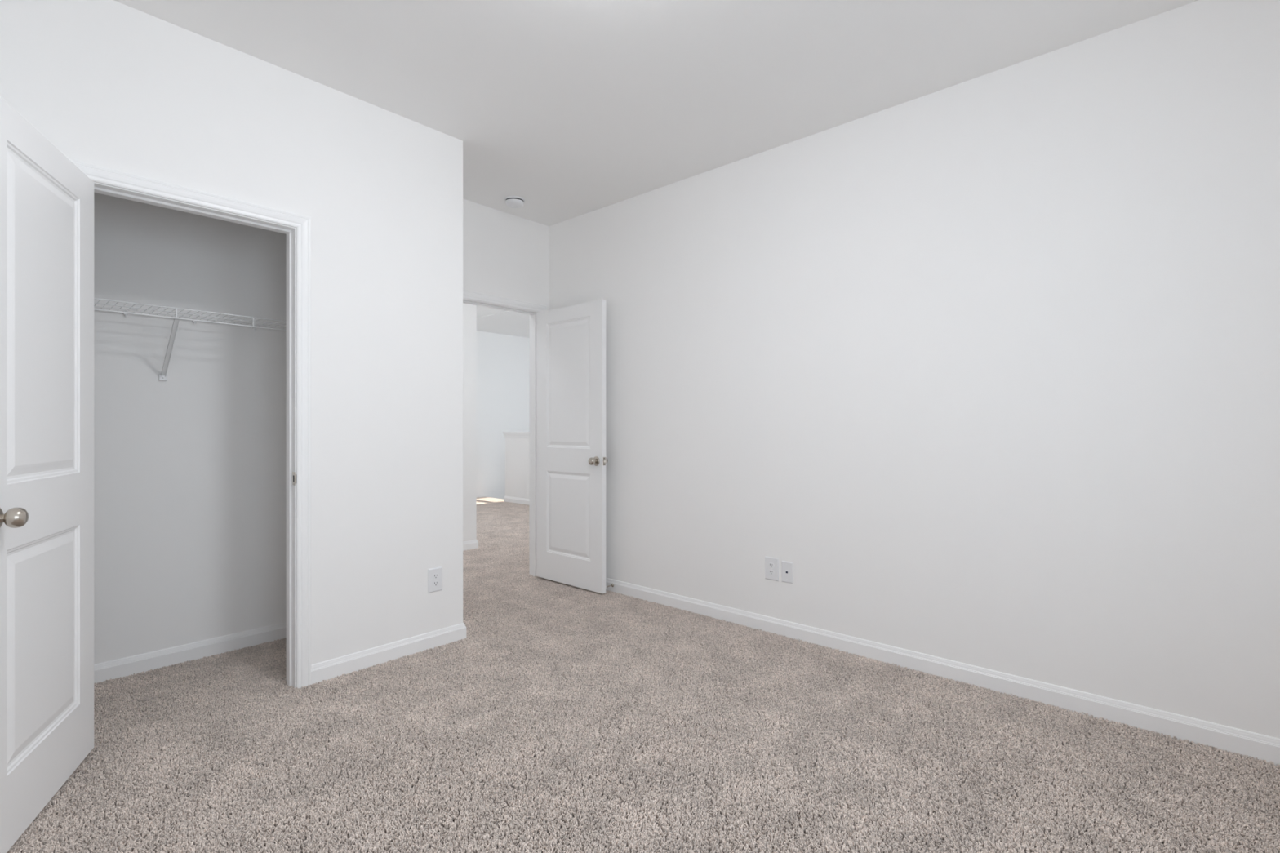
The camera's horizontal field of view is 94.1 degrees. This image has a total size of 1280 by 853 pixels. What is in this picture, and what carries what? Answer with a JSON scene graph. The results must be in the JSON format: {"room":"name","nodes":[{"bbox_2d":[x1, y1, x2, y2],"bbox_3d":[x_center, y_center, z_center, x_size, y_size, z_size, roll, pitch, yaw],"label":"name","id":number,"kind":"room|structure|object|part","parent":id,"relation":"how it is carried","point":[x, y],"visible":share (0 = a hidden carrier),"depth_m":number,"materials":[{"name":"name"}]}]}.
{"room":"empty bedroom","nodes":[
{"label":"empty bedroom","id":0,"kind":"room"},
{"bbox_2d":[0,0,462,664],"bbox_3d":[-1.818,-0.156,2.429,0.115,2.842,2.400,0,0,42],"label":"wall","id":1,"kind":"structure","parent":0,"point":[111,84],"depth_m":2.79,"materials":[{"name":"white paint"}]},
{"bbox_2d":[0,96,93,852],"bbox_3d":[-1.828,0.138,1.813,0.161,2.030,0.725,0,0,-25],"label":"door","id":2,"kind":"structure","parent":1,"relation":"in","point":[46,202],"depth_m":1.79,"materials":[{"name":"white wood"}]},
{"bbox_3d":[-1.655,0.241,1.571,0.054,0.054,0.054,0,0,-25],"label":"knob","id":3,"kind":"part","parent":2,"relation":"part of","materials":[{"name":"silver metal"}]},
{"bbox_2d":[69,159,311,689],"bbox_3d":[-1.818,0.116,2.429,0.148,2.122,0.834,0,0,42],"label":"door frame","id":4,"kind":"structure","parent":1,"relation":"attached to","point":[107,181],"depth_m":2.66,"materials":[{"name":"white wood"}]},
{"bbox_3d":[-1.548,0.233,2.665,0.034,0.060,0.007,0,0,42],"label":"strike plate","id":5,"kind":"part","parent":4,"relation":"part of","materials":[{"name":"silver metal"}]},
{"bbox_2d":[93,622,466,684],"bbox_3d":[-2.044,1.130,2.639,0.756,0.094,2.412,0,0,42],"label":"baseboard","id":6,"kind":"structure","parent":1,"relation":"attached to","point":[123,667],"depth_m":2.95,"materials":[{"name":"white wood"}]},
{"bbox_2d":[427,566,442,593],"bbox_3d":[-1.085,0.813,3.158,0.008,0.126,0.082,0,0,42],"label":"wall outlet","id":7,"kind":"object","parent":1,"relation":"attached to","point":[434,575],"visible":1,"depth_m":3.15,"materials":[{"name":"white plastic"}]},
{"bbox_2d":[432,580,439,586],"bbox_3d":[-1.083,0.833,3.156,0.004,0.027,0.034,0,0,42],"label":"receptacle","id":8,"kind":"object","parent":7,"relation":"attached to","point":[435,583],"depth_m":3.16,"materials":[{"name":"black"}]},
{"bbox_2d":[432,573,439,578],"bbox_3d":[-1.083,0.793,3.156,0.004,0.027,0.034,0,0,42],"label":"receptacle","id":9,"kind":"object","parent":7,"relation":"attached to","point":[435,575],"depth_m":3.16,"materials":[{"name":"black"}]},
{"bbox_2d":[93,192,549,664],"bbox_3d":[-1.101,-0.156,4.350,0.120,2.842,6.220,0,0,42],"label":"wall","id":10,"kind":"structure","parent":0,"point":[190,466],"depth_m":2.98,"materials":[{"name":"white paint"}]},
{"bbox_2d":[93,297,286,380],"bbox_3d":[-2.251,-0.382,2.739,0.313,0.317,2.277,0,0,42],"label":"wire closet shelf","id":11,"kind":"object","parent":10,"relation":"attached to","point":[163,376],"visible":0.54,"depth_m":2.79,"materials":[{"name":"white metal"}]},
{"bbox_3d":[-2.137,-0.489,2.637,0.007,0.007,2.277,0,0,42],"label":"rail","id":12,"kind":"part","parent":11,"relation":"part of","materials":[{"name":"white plastic"}]},
{"bbox_2d":[462,302,476,542],"bbox_3d":[-2.881,-0.156,4.325,0.120,2.842,3.810,0,0,42],"label":"wall","id":13,"kind":"structure","parent":0,"point":[469,311],"depth_m":5.65,"materials":[{"name":"white paint"}]},
{"bbox_2d":[462,539,478,551],"bbox_3d":[-2.932,1.130,4.378,0.292,0.094,3.822,0,0,42],"label":"baseboard","id":14,"kind":"structure","parent":13,"relation":"attached to","point":[470,544],"depth_m":5.64,"materials":[{"name":"white wood"}]},
{"bbox_2d":[476,330,529,499],"bbox_3d":[-2.993,1.144,9.520,0.150,5.442,4.090,0,0,42],"label":"wall","id":15,"kind":"structure","parent":0,"point":[503,361],"depth_m":10.07,"materials":[{"name":"white paint"}]},
{"bbox_2d":[462,289,546,576],"bbox_3d":[-1.069,0.116,4.387,0.153,2.122,0.850,0,0,42],"label":"door frame","id":16,"kind":"structure","parent":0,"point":[469,297],"depth_m":4.64,"materials":[{"name":"white wood"}]},
{"bbox_3d":[-1.018,0.116,4.341,0.016,2.122,0.850,0,0,42],"label":"room casing","id":17,"kind":"part","parent":16,"relation":"part of","materials":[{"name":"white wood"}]},
{"bbox_2d":[502,431,529,499],"bbox_3d":[-0.597,1.972,7.996,3.985,3.785,0.174,0,0,42],"label":"wall","id":18,"kind":"structure","parent":0,"point":[517,443],"depth_m":9.05,"materials":[{"name":"white paint"}]},
{"bbox_2d":[504,496,529,505],"bbox_3d":[-0.602,1.130,7.992,3.948,0.094,0.122,0,0,42],"label":"baseboard","id":19,"kind":"structure","parent":18,"relation":"attached to","point":[507,499],"depth_m":9.04,"materials":[{"name":"white wood"}]},
{"bbox_2d":[536,299,608,593],"bbox_3d":[-0.515,0.138,4.356,0.739,2.030,0.161,0,0,42],"label":"door","id":20,"kind":"structure","parent":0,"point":[571,460],"depth_m":4.32,"materials":[{"name":"white wood"}]},
{"bbox_3d":[-0.328,0.241,4.116,0.054,0.054,0.054,0,0,42],"label":"knob","id":21,"kind":"part","parent":20,"relation":"part of","materials":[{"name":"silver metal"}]},
{"bbox_2d":[21,590,1276,852],"bbox_3d":[-1.267,1.221,4.398,9.550,0.088,6.370,0,0,42],"label":"floor","id":22,"kind":"structure","parent":0,"point":[494,590],"depth_m":1.86,"materials":[{"name":"grey carpet"}]},
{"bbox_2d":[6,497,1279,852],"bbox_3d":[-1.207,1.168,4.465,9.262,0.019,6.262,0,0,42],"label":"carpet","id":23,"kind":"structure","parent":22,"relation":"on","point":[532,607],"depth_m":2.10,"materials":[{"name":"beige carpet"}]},
{"bbox_2d":[114,0,1198,337],"bbox_3d":[-0.757,-1.653,4.968,9.550,0.164,7.900,0,0,42],"label":"ceiling","id":24,"kind":"structure","parent":0,"point":[569,108],"depth_m":2.59,"materials":[{"name":"white paint"}]},
{"bbox_2d":[504,195,524,208],"bbox_3d":[-0.870,-1.554,4.137,0.138,0.046,0.138,0,0,42],"label":"smoke detector","id":25,"kind":"object","parent":24,"relation":"attached to","point":[513,202],"visible":1,"depth_m":4.09,"materials":[{"name":"white plastic"}]},
{"bbox_2d":[549,0,1279,738],"bbox_3d":[1.033,-0.156,3.227,4.560,2.842,0.150,0,0,42],"label":"wall","id":26,"kind":"structure","parent":0,"point":[991,360],"depth_m":2.64,"materials":[{"name":"white paint"}]},
{"bbox_2d":[764,555,778,581],"bbox_3d":[0.746,0.807,3.378,0.088,0.129,0.008,0,0,42],"label":"wall outlet","id":27,"kind":"object","parent":26,"relation":"attached to","point":[771,564],"visible":1,"depth_m":3.38,"materials":[{"name":"white plastic"}]},
{"bbox_2d":[768,569,773,574],"bbox_3d":[0.745,0.827,3.376,0.034,0.027,0.004,0,0,42],"label":"receptacle","id":28,"kind":"object","parent":27,"relation":"attached to","point":[770,571],"depth_m":3.38,"materials":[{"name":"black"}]},
{"bbox_2d":[768,562,773,568],"bbox_3d":[0.745,0.787,3.376,0.034,0.027,0.004,0,0,42],"label":"receptacle","id":29,"kind":"object","parent":27,"relation":"attached to","point":[771,565],"depth_m":3.38,"materials":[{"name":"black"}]},
{"bbox_2d":[782,560,793,583],"bbox_3d":[0.819,0.811,3.313,0.069,0.117,0.008,0,0,42],"label":"data jack plate","id":30,"kind":"object","parent":26,"relation":"attached to","point":[787,566],"visible":1,"depth_m":3.31,"materials":[{"name":"white plastic"}]},
{"bbox_2d":[605,577,1279,766],"bbox_3d":[0.923,1.130,3.217,4.410,0.094,0.012,0,0,42],"label":"baseboard","id":31,"kind":"structure","parent":26,"relation":"attached to","point":[1262,747],"depth_m":2.61,"materials":[{"name":"white wood"}]}
]}

